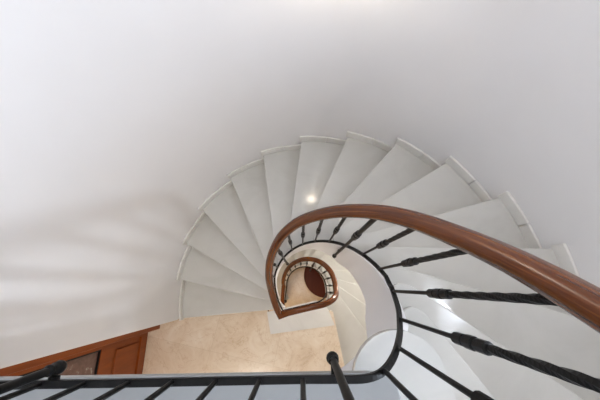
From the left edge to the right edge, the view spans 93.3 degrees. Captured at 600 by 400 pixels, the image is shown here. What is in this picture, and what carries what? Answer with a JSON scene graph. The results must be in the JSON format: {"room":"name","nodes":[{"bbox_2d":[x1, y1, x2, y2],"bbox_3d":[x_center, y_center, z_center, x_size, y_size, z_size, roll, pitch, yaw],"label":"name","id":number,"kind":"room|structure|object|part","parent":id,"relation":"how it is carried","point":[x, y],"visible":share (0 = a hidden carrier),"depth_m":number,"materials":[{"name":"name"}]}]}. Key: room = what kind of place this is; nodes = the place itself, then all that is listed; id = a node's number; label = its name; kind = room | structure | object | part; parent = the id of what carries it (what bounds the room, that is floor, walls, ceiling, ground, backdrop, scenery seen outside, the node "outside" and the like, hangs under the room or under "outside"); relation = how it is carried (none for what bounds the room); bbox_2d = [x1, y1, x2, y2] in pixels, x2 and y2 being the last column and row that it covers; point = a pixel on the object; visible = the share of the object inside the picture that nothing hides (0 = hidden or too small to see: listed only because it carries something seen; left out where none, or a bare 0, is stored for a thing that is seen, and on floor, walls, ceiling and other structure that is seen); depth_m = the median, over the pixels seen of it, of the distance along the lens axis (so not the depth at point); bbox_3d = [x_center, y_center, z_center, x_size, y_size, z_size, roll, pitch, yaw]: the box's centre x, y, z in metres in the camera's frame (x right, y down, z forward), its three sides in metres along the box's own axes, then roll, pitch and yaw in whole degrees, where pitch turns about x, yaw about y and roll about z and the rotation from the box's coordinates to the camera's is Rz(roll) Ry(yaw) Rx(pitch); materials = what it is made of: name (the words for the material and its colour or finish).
{"room":"spiral staircase","nodes":[
{"label":"spiral staircase","id":0,"kind":"room"},
{"bbox_2d":[0,319,177,368],"bbox_3d":[-1.825,0.930,1.786,0.550,8.559,0.080,0,73,0],"label":"wall","id":1,"kind":"structure","parent":0,"point":[177,319],"depth_m":1.92,"materials":[{"name":"paint"}]},
{"bbox_2d":[0,370,400,399],"bbox_3d":[-0.548,1.621,0.464,2.704,0.030,2.367,0,73,0],"label":"floor","id":2,"kind":"structure","parent":0,"point":[383,388],"depth_m":0.78,"materials":[{"name":"grey stone"}]},
{"bbox_2d":[142,301,344,373],"bbox_3d":[-0.597,2.531,3.365,3.006,0.160,2.514,0,73,0],"label":"floor","id":3,"kind":"structure","parent":0,"point":[234,342],"depth_m":3.50,"materials":[{"name":"beige stone"}]},
{"bbox_2d":[176,131,599,399],"bbox_3d":[0.081,0.812,2.512,3.087,3.130,3.024,0,73,0],"label":"flight","id":4,"kind":"object","parent":3,"relation":"on","point":[222,271],"visible":0.72,"depth_m":2.00,"materials":[{"name":"white stone"}]},
{"bbox_3d":[-1.428,0.840,3.390,0.024,0.095,0.251,9,73,3],"label":"skirting","id":5,"kind":"part","parent":4,"relation":"part of","materials":[{"name":"stone"}]},
{"bbox_3d":[-1.439,1.312,3.429,0.025,0.095,0.272,-6,73,-2],"label":"skirting","id":6,"kind":"part","parent":4,"relation":"part of","materials":[{"name":"stone"}]},
{"bbox_3d":[-1.450,1.086,3.498,0.022,0.095,0.194,2,73,1],"label":"skirting","id":7,"kind":"part","parent":4,"relation":"part of","materials":[{"name":"stone"}]},
{"bbox_3d":[-1.377,0.636,3.452,0.022,0.095,0.178,17,74,5],"label":"skirting","id":8,"kind":"part","parent":4,"relation":"part of","materials":[{"name":"stone"}]},
{"bbox_3d":[-1.302,0.409,3.338,0.024,0.095,0.254,24,75,7],"label":"skirting","id":9,"kind":"part","parent":4,"relation":"part of","materials":[{"name":"stone"}]},
{"bbox_3d":[-1.194,0.224,3.394,0.022,0.095,0.180,33,76,9],"label":"skirting","id":10,"kind":"part","parent":4,"relation":"part of","materials":[{"name":"stone"}]},
{"bbox_3d":[-1.059,0.010,3.276,0.026,0.095,0.287,41,77,11],"label":"skirting","id":11,"kind":"part","parent":4,"relation":"part of","materials":[{"name":"stone"}]},
{"bbox_3d":[-0.879,-0.155,3.326,0.204,0.095,0.023,-38,77,-11],"label":"skirting","id":12,"kind":"part","parent":4,"relation":"part of","materials":[{"name":"stone"}]},
{"bbox_3d":[-0.700,-0.324,3.195,0.264,0.095,0.025,-30,75,-9],"label":"skirting","id":13,"kind":"part","parent":4,"relation":"part of","materials":[{"name":"stone"}]},
{"bbox_3d":[-0.495,-0.423,3.225,0.187,0.095,0.022,-21,74,-6],"label":"skirting","id":14,"kind":"part","parent":4,"relation":"part of","materials":[{"name":"stone"}]},
{"bbox_3d":[-0.299,-0.534,3.076,0.257,0.095,0.025,-14,74,-4],"label":"skirting","id":15,"kind":"part","parent":4,"relation":"part of","materials":[{"name":"stone"}]},
{"bbox_3d":[-0.079,-0.573,3.087,0.183,0.095,0.022,-6,73,-2],"label":"skirting","id":16,"kind":"part","parent":4,"relation":"part of","materials":[{"name":"stone"}]},
{"bbox_2d":[0,204,599,399],"bbox_3d":[-0.726,0.976,2.941,2.342,6.323,0.667,-9,73,-3],"label":"stair railing","id":17,"kind":"object","parent":4,"relation":"attached to","point":[554,285],"visible":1,"depth_m":0.69,"materials":[{"name":"brown wood"}]},
{"bbox_3d":[-0.625,0.323,0.316,0.023,0.848,0.050,0,73,0],"label":"post","id":18,"kind":"part","parent":17,"relation":"part of","materials":[{"name":"black metal"}]},
{"bbox_3d":[-0.737,1.106,3.258,2.299,5.289,0.587,-11,73,-3],"label":"rail","id":19,"kind":"part","parent":17,"relation":"part of","materials":[{"name":"black metal"}]},
{"bbox_3d":[-0.153,0.505,2.516,0.023,1.168,0.065,-39,77,-11],"label":"post","id":20,"kind":"part","parent":17,"relation":"part of","materials":[{"name":"black metal"}]},
{"bbox_3d":[0.090,0.320,0.343,0.023,0.898,0.050,0,73,0],"label":"post","id":21,"kind":"part","parent":17,"relation":"part of","materials":[{"name":"black metal"}]},
{"bbox_3d":[0.279,0.240,1.611,0.023,1.219,0.058,41,77,11],"label":"post","id":22,"kind":"part","parent":17,"relation":"part of","materials":[{"name":"black metal"}]},
{"bbox_3d":[-0.719,0.729,2.491,2.323,5.318,0.716,0,73,0],"label":"handrail","id":23,"kind":"part","parent":17,"relation":"part of","materials":[{"name":"brown wood"}]},
{"bbox_3d":[0.132,-0.630,2.922,0.274,0.095,0.025,2,73,1],"label":"skirting","id":24,"kind":"part","parent":4,"relation":"part of","materials":[{"name":"stone"}]},
{"bbox_3d":[0.369,-0.606,2.915,0.195,0.095,0.022,10,73,3],"label":"skirting","id":25,"kind":"part","parent":4,"relation":"part of","materials":[{"name":"stone"}]},
{"bbox_3d":[0.575,-0.603,2.731,0.265,0.095,0.025,18,74,5],"label":"skirting","id":26,"kind":"part","parent":4,"relation":"part of","materials":[{"name":"stone"}]},
{"bbox_3d":[0.787,-0.518,2.705,0.188,0.095,0.022,26,75,8],"label":"skirting","id":27,"kind":"part","parent":4,"relation":"part of","materials":[{"name":"stone"}]},
{"bbox_3d":[0.962,-0.466,2.506,0.255,0.095,0.025,34,76,10],"label":"skirting","id":28,"kind":"part","parent":4,"relation":"part of","materials":[{"name":"stone"}]},
{"bbox_3d":[1.135,-0.333,2.466,0.181,0.095,0.022,42,78,12],"label":"skirting","id":29,"kind":"part","parent":4,"relation":"part of","materials":[{"name":"stone"}]},
{"bbox_3d":[1.272,-0.239,2.254,0.025,0.095,0.261,-38,77,-11],"label":"skirting","id":30,"kind":"part","parent":4,"relation":"part of","materials":[{"name":"stone"}]},
{"bbox_3d":[1.402,-0.061,2.200,0.022,0.095,0.185,-29,75,-8],"label":"skirting","id":31,"kind":"part","parent":4,"relation":"part of","materials":[{"name":"stone"}]},
{"bbox_3d":[1.491,0.060,1.981,0.024,0.095,0.249,-22,74,-7],"label":"skirting","id":32,"kind":"part","parent":4,"relation":"part of","materials":[{"name":"stone"}]},
{"bbox_3d":[1.562,0.255,1.921,0.022,0.095,0.176,-14,74,-4],"label":"skirting","id":33,"kind":"part","parent":4,"relation":"part of","materials":[{"name":"stone"}]},
{"bbox_3d":[1.600,0.392,1.697,0.024,0.095,0.254,-7,73,-2],"label":"skirting","id":34,"kind":"part","parent":4,"relation":"part of","materials":[{"name":"stone"}]},
{"bbox_2d":[269,267,325,310],"bbox_3d":[-0.100,2.340,5.893,4.000,0.120,4.550,0,73,0],"label":"floor","id":35,"kind":"structure","parent":0,"point":[297,291],"depth_m":5.96,"materials":[{"name":"beige stone"}]},
{"bbox_2d":[304,267,326,297],"bbox_3d":[0.475,1.528,5.680,0.800,0.756,0.800,0,73,0],"label":"round table","id":36,"kind":"object","parent":35,"relation":"on","point":[314,282],"visible":0.28,"depth_m":5.28,"materials":[{"name":"brown wood"}]},
{"bbox_2d":[277,249,366,364],"bbox_3d":[0.211,1.381,5.082,3.087,2.650,2.550,28,75,8],"label":"flight","id":37,"kind":"object","parent":35,"relation":"on","point":[349,310],"visible":0.23,"depth_m":3.92,"materials":[{"name":"white stone"}]},
{"bbox_2d":[267,301,333,333],"bbox_3d":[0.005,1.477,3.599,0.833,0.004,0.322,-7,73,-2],"label":"stair step","id":38,"kind":"structure","parent":37,"relation":"attached to","point":[317,318],"depth_m":3.58,"materials":[{"name":"stone"}]},
{"bbox_2d":[0,0,599,366],"bbox_3d":[0.235,0.341,1.965,3.530,8.559,2.815,25,75,7],"label":"wall","id":39,"kind":"structure","parent":0,"point":[119,119],"depth_m":1.65,"materials":[{"name":"paint"}]},
{"bbox_3d":[-2.000,2.020,1.455,0.200,8.559,2.180,0,73,0],"label":"wall","id":40,"kind":"structure","parent":0,"visible":0},
{"bbox_2d":[0,325,159,375],"bbox_3d":[-1.890,1.752,2.378,0.260,2.180,1.110,0,73,0],"label":"door","id":41,"kind":"structure","parent":40,"relation":"in","point":[123,354],"depth_m":2.69,"materials":[{"name":"brown wood"}]},
{"bbox_3d":[-1.926,1.640,2.078,0.008,1.100,0.770,0,73,0],"label":"glass pane","id":42,"kind":"part","parent":41,"relation":"part of","materials":[{"name":"glass"}]},
{"bbox_3d":[-1.921,1.934,3.044,0.034,0.520,0.770,0,73,0],"label":"panel","id":43,"kind":"part","parent":41,"relation":"part of","materials":[{"name":"brown wood"}]}
]}

